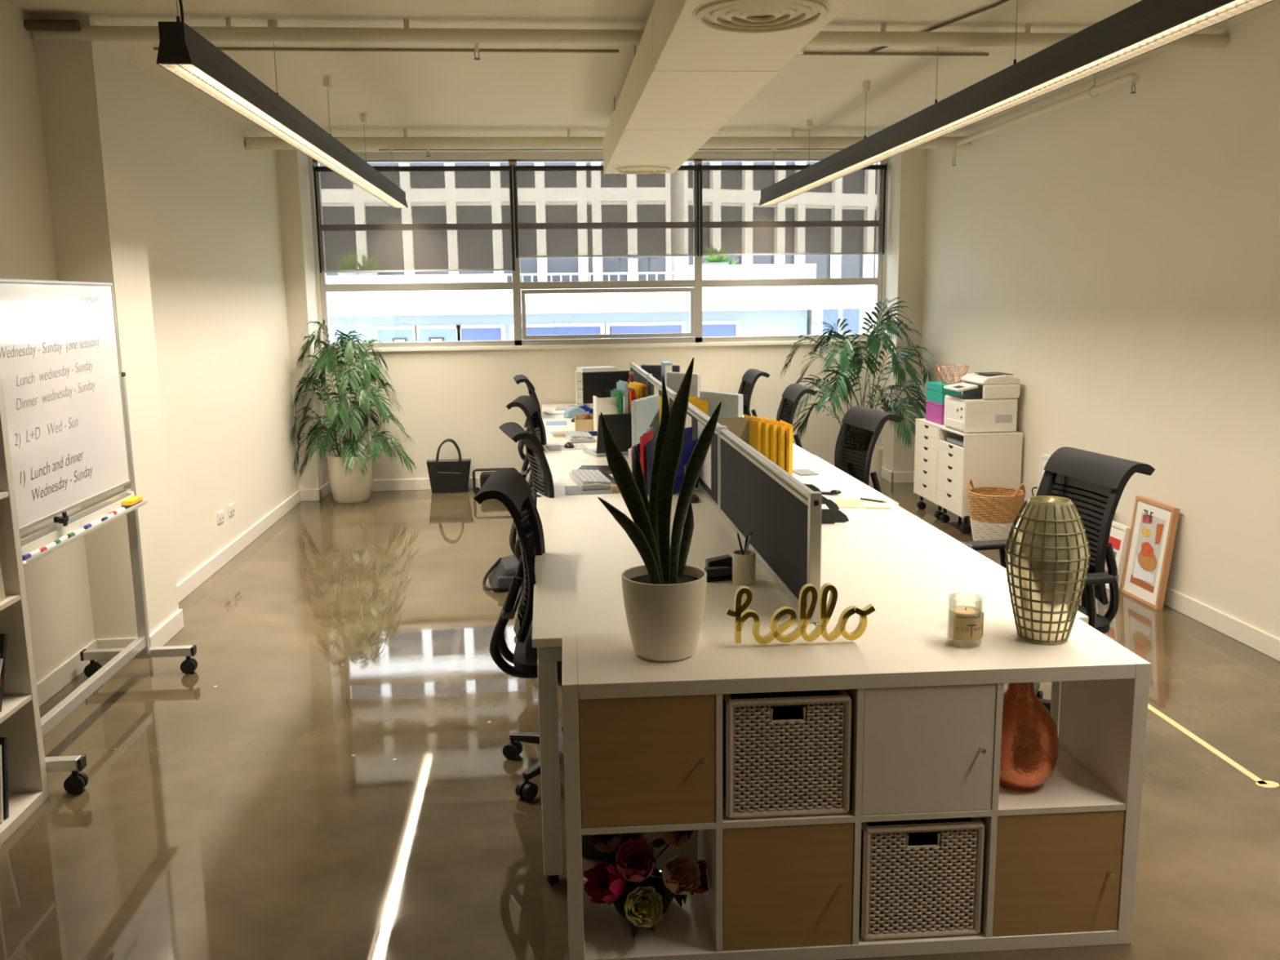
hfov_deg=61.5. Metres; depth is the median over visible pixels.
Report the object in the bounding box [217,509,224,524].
wall outlet
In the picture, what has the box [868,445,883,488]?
pot
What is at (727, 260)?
plant
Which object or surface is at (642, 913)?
peony
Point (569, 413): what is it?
pouch
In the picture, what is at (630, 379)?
bottle
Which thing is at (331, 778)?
floor
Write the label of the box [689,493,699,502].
computer mouse
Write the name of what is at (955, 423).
paper tray
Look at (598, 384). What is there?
monitor
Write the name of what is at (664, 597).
snake plant
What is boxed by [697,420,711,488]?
sheet
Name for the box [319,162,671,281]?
office building
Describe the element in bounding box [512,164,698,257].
roller blind
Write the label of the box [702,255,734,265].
plant
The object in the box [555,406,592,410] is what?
document folder
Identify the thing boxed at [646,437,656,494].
folder
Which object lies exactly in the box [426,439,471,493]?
handbag
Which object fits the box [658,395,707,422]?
folder
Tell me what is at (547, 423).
paper sheet
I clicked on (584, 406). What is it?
pouch
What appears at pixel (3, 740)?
book
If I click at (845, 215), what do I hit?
roller blind
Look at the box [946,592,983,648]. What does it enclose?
jar candle
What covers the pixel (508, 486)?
office chair
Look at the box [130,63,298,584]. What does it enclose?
wall
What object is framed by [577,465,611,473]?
tablet
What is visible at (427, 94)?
ceiling
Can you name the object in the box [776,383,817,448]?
office chair
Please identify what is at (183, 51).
linear pendant
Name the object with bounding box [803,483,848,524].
tray
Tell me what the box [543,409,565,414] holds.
paper stack
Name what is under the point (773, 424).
folder
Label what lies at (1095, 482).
office chair
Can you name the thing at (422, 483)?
baseboard
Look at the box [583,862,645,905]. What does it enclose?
peony
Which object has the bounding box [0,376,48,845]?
bookcase
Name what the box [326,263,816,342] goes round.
building
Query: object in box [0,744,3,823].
book
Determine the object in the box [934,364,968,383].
wire basket
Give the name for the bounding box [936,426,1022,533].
base cabinet
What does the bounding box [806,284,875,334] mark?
building
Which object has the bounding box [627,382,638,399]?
folder
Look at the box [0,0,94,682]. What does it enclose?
wall
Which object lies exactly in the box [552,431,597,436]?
tube
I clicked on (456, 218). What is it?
roller blind
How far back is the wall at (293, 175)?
8.97 m
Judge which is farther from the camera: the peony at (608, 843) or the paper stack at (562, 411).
the paper stack at (562, 411)
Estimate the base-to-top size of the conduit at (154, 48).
0.014 m
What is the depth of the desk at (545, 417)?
8.52 m
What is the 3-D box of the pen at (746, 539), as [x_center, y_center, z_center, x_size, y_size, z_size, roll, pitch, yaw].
[0.340,0.258,3.523,0.008,0.148,0.050,6,12,33]
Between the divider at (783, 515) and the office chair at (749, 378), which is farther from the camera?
the office chair at (749, 378)
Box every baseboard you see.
[36,481,329,706]
[329,475,529,492]
[880,466,1279,661]
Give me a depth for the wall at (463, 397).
9.62 m
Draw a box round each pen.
[736,533,743,555]
[743,532,752,555]
[743,535,747,554]
[860,497,886,502]
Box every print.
[1104,535,1120,570]
[1129,509,1165,592]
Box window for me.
[312,158,884,352]
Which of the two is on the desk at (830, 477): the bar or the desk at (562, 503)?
the bar
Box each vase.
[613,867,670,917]
[999,682,1058,790]
[1004,495,1090,644]
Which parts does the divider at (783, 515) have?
post, rail, rail, post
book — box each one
[0,633,7,711]
[0,737,8,818]
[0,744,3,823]
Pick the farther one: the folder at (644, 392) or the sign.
the folder at (644, 392)
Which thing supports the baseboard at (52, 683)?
attached to the wall at (57, 588)
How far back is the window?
9.57 m
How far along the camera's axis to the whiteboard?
4.11 m
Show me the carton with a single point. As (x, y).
(580, 424)
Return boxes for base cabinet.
[913,418,944,519]
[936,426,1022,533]
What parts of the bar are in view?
clip knob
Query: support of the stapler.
on the desk at (578, 590)
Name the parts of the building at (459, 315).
shop frame, shop frame, shop frame, shop frame, railing, shop frame, shop frame, shop frame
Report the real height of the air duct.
0.398 m
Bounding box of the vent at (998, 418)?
[995,414,1012,422]
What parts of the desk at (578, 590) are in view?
leg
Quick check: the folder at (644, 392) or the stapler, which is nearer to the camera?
the stapler
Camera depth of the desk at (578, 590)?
3.38 m
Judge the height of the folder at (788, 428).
0.300 m
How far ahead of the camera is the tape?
3.95 m
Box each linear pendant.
[155,0,408,208]
[759,0,1274,205]
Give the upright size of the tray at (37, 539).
0.055 m
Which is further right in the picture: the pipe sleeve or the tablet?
the tablet
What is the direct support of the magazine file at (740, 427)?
on the desk at (830, 477)
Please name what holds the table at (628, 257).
on the building at (459, 315)
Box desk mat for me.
[564,485,619,494]
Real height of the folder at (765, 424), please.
0.308 m
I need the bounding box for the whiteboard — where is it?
[0,278,197,794]
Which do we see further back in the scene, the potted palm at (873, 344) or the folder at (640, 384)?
the potted palm at (873, 344)
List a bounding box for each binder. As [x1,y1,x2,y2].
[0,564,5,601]
[661,360,672,386]
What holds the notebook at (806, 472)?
on the desk at (830, 477)
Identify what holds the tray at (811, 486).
on the tray at (831, 513)
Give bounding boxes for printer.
[943,371,1020,432]
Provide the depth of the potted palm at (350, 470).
8.96 m
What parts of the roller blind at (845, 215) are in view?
guide rail, rail, guide rail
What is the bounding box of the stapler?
[703,565,732,582]
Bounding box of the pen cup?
[732,549,755,585]
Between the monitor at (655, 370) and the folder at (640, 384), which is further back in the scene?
the monitor at (655, 370)
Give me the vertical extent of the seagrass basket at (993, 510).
0.422 m
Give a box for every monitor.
[582,370,630,404]
[631,394,659,445]
[640,364,679,382]
[666,371,701,396]
[699,391,742,417]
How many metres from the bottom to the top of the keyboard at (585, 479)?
0.042 m
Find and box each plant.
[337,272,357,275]
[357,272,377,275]
[597,357,721,662]
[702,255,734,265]
[723,256,738,264]
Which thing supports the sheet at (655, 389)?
attached to the divider at (652, 381)
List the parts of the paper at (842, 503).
printed panel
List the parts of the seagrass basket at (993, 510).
handle, handle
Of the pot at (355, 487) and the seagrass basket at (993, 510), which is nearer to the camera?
the seagrass basket at (993, 510)
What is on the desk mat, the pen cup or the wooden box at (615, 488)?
the wooden box at (615, 488)
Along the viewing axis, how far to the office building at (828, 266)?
32.16 m
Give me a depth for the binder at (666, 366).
8.09 m
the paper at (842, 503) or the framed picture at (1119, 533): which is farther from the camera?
the framed picture at (1119, 533)
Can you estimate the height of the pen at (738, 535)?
0.157 m
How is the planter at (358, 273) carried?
on the building at (459, 315)
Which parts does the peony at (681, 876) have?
stem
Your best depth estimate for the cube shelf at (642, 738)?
2.71 m
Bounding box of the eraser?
[122,496,142,508]
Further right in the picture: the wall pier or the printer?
the printer
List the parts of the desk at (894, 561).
leg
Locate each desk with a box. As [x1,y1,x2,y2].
[532,509,816,884]
[536,459,716,514]
[542,403,593,427]
[542,426,628,462]
[792,443,812,455]
[792,454,898,506]
[813,503,1088,736]
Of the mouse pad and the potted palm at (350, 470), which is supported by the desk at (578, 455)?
the mouse pad
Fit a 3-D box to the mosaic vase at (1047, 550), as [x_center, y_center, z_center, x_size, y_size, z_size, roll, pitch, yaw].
[1.079,0.237,2.858,0.212,0.378,0.212,5,11,30]
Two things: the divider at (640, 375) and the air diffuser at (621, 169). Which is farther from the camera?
the divider at (640, 375)
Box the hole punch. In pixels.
[705,554,732,567]
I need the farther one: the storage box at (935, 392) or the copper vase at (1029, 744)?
the storage box at (935, 392)
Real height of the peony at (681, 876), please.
0.190 m
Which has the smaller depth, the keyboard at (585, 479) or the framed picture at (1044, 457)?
the keyboard at (585, 479)
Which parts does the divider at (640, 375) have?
rail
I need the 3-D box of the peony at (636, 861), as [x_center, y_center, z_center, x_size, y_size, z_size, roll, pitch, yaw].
[-0.026,1.028,2.803,0.118,0.232,0.201,-3,10,-13]
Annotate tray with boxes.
[21,491,146,564]
[803,483,821,492]
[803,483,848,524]
[821,508,848,523]
[822,495,829,504]
[825,499,839,510]
[943,417,963,430]
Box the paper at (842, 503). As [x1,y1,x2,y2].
[826,497,891,509]
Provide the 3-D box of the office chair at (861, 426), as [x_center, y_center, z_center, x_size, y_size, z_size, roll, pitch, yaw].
[1.001,0.162,5.811,0.653,1.070,0.650,-3,10,-11]
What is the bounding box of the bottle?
[627,372,634,383]
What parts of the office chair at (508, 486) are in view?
arm, seat, panel, arm, armrest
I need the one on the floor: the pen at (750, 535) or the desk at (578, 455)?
the desk at (578, 455)
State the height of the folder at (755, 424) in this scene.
0.312 m
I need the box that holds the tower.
[575,370,593,406]
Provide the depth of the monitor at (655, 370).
8.79 m
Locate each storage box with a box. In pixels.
[925,381,962,404]
[925,400,944,424]
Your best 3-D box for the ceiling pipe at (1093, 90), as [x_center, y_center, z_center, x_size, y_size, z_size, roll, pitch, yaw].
[2.541,-2.388,7.000,0.067,0.200,2.569,-2,10,-5]
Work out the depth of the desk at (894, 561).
3.63 m
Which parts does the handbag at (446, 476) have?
handle, handle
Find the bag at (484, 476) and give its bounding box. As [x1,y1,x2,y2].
[472,467,517,494]
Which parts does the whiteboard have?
clamp knob, board panel, board frame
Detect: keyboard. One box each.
[565,431,595,443]
[568,469,616,490]
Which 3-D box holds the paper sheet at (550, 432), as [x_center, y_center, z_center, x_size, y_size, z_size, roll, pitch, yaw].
[-0.515,-0.325,7.487,0.210,0.002,0.290,-3,10,-10]
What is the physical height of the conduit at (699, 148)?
0.014 m
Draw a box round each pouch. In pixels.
[564,405,585,417]
[575,403,593,413]
[582,411,591,419]
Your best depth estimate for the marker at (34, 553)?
3.72 m
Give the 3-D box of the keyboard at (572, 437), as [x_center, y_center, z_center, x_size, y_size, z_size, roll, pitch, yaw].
[-0.394,-0.289,7.137,0.170,0.042,0.300,-2,10,-10]
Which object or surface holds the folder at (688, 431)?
in the wire rack
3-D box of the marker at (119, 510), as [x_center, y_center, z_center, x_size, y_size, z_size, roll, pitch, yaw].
[-2.181,0.132,4.487,0.017,0.017,0.112,-1,10,-1]
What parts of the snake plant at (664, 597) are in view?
pot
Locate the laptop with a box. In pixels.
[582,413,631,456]
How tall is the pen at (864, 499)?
0.008 m
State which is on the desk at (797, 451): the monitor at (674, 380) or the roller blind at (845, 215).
the monitor at (674, 380)
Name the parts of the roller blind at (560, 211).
guide rail, rail, guide rail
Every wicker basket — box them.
[722,689,852,818]
[858,817,984,940]
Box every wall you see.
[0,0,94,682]
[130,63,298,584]
[275,149,328,489]
[307,151,888,481]
[881,148,927,471]
[919,5,1279,638]
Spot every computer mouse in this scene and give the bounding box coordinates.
[564,441,573,448]
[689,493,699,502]
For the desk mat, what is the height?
0.001 m
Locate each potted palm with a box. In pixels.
[291,319,416,503]
[779,296,935,488]
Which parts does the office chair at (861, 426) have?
panel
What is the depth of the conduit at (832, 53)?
5.62 m
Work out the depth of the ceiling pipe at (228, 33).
4.86 m
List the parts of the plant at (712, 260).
planter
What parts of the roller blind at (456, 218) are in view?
guide rail, rail, guide rail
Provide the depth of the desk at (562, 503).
5.03 m
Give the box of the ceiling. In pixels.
[4,0,1279,152]
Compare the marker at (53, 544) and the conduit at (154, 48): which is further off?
the conduit at (154, 48)
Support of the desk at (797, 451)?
on the floor
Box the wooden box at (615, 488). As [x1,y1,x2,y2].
[611,484,619,492]
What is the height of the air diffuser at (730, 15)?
0.017 m
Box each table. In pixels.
[604,256,635,280]
[634,256,664,279]
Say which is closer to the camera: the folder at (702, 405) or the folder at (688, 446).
the folder at (688, 446)
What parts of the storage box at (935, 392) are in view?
box lid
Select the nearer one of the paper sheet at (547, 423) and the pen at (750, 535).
the pen at (750, 535)
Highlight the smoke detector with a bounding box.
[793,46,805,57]
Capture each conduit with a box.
[153,47,618,53]
[378,148,844,150]
[801,51,989,56]
[868,0,1008,53]
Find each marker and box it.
[22,548,40,560]
[39,542,56,552]
[53,534,68,544]
[66,528,84,538]
[83,520,99,529]
[101,512,114,521]
[108,506,124,515]
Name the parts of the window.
sill, sash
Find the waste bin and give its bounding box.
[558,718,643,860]
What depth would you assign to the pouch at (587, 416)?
7.68 m
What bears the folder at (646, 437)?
in the wire rack
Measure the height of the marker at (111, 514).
0.017 m
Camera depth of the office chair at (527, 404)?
6.71 m
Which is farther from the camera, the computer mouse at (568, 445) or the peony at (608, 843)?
the computer mouse at (568, 445)
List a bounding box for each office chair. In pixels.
[473,468,561,800]
[498,422,554,631]
[506,395,546,497]
[513,374,541,461]
[737,368,769,417]
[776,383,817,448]
[834,405,902,493]
[962,446,1155,713]
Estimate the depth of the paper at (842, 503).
4.79 m
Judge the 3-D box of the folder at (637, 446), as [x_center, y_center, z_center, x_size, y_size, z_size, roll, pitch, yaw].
[0.005,-0.065,5.179,0.016,0.236,0.192,2,10,15]
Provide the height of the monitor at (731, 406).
0.370 m
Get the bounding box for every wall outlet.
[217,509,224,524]
[228,502,235,516]
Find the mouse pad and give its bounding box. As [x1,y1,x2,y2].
[546,444,587,450]
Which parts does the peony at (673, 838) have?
stem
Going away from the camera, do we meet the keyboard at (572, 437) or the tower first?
the keyboard at (572, 437)
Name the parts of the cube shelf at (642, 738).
panel, door insert frame, door, knob, divider panel, door, knob, panel, divider panel, panel, door, knob, divider panel, door, panel, knob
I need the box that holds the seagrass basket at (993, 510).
[967,478,1026,541]
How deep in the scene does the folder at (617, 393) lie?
7.55 m
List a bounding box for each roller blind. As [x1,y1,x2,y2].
[312,164,515,272]
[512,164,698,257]
[698,163,887,256]
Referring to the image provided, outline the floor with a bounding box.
[0,477,1279,959]
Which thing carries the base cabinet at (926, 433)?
on the floor
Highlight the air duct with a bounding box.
[603,0,852,173]
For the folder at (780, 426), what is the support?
on the desk at (830, 477)
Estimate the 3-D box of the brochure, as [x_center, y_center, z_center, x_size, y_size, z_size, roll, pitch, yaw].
[-2.173,0.673,3.444,0.220,0.165,0.114,-2,10,-5]
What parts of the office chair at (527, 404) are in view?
panel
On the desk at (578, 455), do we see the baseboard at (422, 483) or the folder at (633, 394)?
the folder at (633, 394)
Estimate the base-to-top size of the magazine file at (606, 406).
0.250 m
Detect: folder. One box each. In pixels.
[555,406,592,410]
[610,388,622,413]
[616,379,628,413]
[622,393,625,413]
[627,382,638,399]
[627,387,635,400]
[627,389,631,413]
[628,442,639,477]
[633,381,642,399]
[634,443,639,466]
[640,429,653,492]
[642,383,646,397]
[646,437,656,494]
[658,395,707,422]
[672,438,698,493]
[683,426,693,441]
[742,414,761,453]
[752,415,769,458]
[761,417,777,464]
[770,417,785,470]
[779,419,793,475]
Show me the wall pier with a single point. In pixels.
(86, 87)
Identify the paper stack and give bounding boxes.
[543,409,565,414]
[576,365,616,372]
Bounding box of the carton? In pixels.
[574,413,593,431]
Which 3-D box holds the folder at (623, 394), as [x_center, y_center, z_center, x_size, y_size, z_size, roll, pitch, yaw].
[-0.143,-0.492,7.664,0.014,0.262,0.222,-4,10,-17]
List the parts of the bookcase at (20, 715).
panel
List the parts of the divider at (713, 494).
rail, fabric panel, rail, post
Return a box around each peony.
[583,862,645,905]
[587,833,621,866]
[615,838,656,887]
[623,886,663,937]
[648,830,693,859]
[648,854,700,908]
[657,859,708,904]
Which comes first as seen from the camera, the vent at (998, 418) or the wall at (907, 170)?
the vent at (998, 418)
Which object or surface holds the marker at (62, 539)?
on the whiteboard
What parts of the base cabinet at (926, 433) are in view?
drawer, drawer, drawer, drawer, drawer, drawer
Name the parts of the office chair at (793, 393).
panel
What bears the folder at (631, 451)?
in the wire rack
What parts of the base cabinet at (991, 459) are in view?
drawer, drawer, drawer, drawer, drawer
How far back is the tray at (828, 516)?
4.41 m
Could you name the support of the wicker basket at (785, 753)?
on the cube shelf at (642, 738)
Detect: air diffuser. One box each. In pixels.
[613,165,670,173]
[692,0,831,32]
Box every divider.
[630,361,648,396]
[647,373,677,412]
[674,393,725,512]
[719,426,822,622]
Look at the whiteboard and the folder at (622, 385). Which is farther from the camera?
the folder at (622, 385)
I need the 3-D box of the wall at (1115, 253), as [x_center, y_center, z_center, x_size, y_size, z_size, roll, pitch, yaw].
[3.175,-0.509,4.039,0.400,2.930,11.800,-2,10,-5]
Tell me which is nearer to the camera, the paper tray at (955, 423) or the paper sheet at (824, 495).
the paper sheet at (824, 495)
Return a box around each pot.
[326,451,372,503]
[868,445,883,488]
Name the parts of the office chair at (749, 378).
panel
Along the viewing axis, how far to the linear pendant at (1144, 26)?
4.17 m
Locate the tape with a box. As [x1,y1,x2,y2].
[1147,703,1279,787]
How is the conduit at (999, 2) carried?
attached to the ceiling
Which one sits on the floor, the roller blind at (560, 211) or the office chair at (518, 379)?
the office chair at (518, 379)
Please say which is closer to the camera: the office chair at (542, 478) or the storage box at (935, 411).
the office chair at (542, 478)
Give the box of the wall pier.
[31,14,178,639]
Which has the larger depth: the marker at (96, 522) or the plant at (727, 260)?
the plant at (727, 260)
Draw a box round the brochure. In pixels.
[0,658,3,674]
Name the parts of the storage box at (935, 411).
box lid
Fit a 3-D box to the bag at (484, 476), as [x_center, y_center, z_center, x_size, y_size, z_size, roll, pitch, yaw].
[-1.275,-0.007,9.507,0.394,0.226,0.202,-2,10,-5]
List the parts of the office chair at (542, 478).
panel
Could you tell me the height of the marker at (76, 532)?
0.017 m
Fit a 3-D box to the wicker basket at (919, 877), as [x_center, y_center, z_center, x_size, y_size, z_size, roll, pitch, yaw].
[0.713,1.000,2.916,0.315,0.314,0.347,-1,10,-4]
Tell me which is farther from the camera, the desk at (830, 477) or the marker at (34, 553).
the desk at (830, 477)
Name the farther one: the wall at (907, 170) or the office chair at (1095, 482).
the wall at (907, 170)
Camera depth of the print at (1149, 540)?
5.86 m
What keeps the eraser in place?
on the whiteboard
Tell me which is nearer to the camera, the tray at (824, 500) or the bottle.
the tray at (824, 500)
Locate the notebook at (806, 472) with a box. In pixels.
[792,468,818,475]
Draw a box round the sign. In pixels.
[724,582,875,644]
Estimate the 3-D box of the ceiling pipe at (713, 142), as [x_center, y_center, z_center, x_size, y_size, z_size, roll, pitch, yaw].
[-0.156,-2.536,8.083,5.438,0.200,0.088,-2,10,-5]
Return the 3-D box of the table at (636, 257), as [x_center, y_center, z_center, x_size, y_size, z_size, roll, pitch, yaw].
[0.244,-5.518,28.485,0.840,0.770,0.840,-2,10,-5]
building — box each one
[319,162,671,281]
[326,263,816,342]
[671,161,877,279]
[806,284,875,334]
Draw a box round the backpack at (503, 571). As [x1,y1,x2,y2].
[482,554,525,591]
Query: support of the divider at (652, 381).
on the desk at (578, 455)
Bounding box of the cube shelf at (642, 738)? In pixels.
[561,617,1151,959]
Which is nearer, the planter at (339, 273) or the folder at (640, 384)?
the folder at (640, 384)
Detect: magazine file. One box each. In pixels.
[592,395,617,431]
[717,417,751,444]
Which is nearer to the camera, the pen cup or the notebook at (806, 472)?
the pen cup
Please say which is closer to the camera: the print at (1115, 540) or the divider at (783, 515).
the divider at (783, 515)
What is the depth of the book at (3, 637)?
3.50 m
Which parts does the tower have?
drawer, drawer, drawer, drawer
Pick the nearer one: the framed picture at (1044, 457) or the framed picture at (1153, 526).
the framed picture at (1153, 526)
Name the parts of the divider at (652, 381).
post, fabric panel, rail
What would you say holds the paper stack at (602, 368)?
on the tower
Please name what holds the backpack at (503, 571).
on the floor
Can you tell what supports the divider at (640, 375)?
on the desk at (545, 417)
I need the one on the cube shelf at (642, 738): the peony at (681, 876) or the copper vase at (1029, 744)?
the copper vase at (1029, 744)
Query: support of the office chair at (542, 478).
on the floor
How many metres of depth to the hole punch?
3.62 m
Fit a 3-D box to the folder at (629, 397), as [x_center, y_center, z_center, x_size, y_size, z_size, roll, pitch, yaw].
[-0.100,-0.511,7.715,0.018,0.282,0.222,-4,10,-17]
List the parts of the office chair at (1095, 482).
armrest, arm, arm, panel, armrest, seat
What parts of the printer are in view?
control panel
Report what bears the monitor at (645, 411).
on the desk at (562, 503)
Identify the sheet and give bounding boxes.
[545,421,567,425]
[548,430,579,436]
[653,386,658,395]
[684,413,691,427]
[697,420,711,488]
[822,494,866,511]
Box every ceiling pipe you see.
[31,17,1229,59]
[245,128,971,156]
[955,71,1139,146]
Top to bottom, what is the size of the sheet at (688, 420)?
0.220 m
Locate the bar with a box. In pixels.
[821,489,840,494]
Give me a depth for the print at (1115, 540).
6.12 m
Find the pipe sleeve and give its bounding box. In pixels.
[24,19,80,31]
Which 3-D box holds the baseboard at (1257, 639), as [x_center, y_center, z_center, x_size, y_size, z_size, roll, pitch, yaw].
[2.873,0.894,4.248,0.244,0.100,11.800,-2,10,-5]
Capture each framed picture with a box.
[1035,453,1050,495]
[1104,520,1130,591]
[1120,495,1180,610]

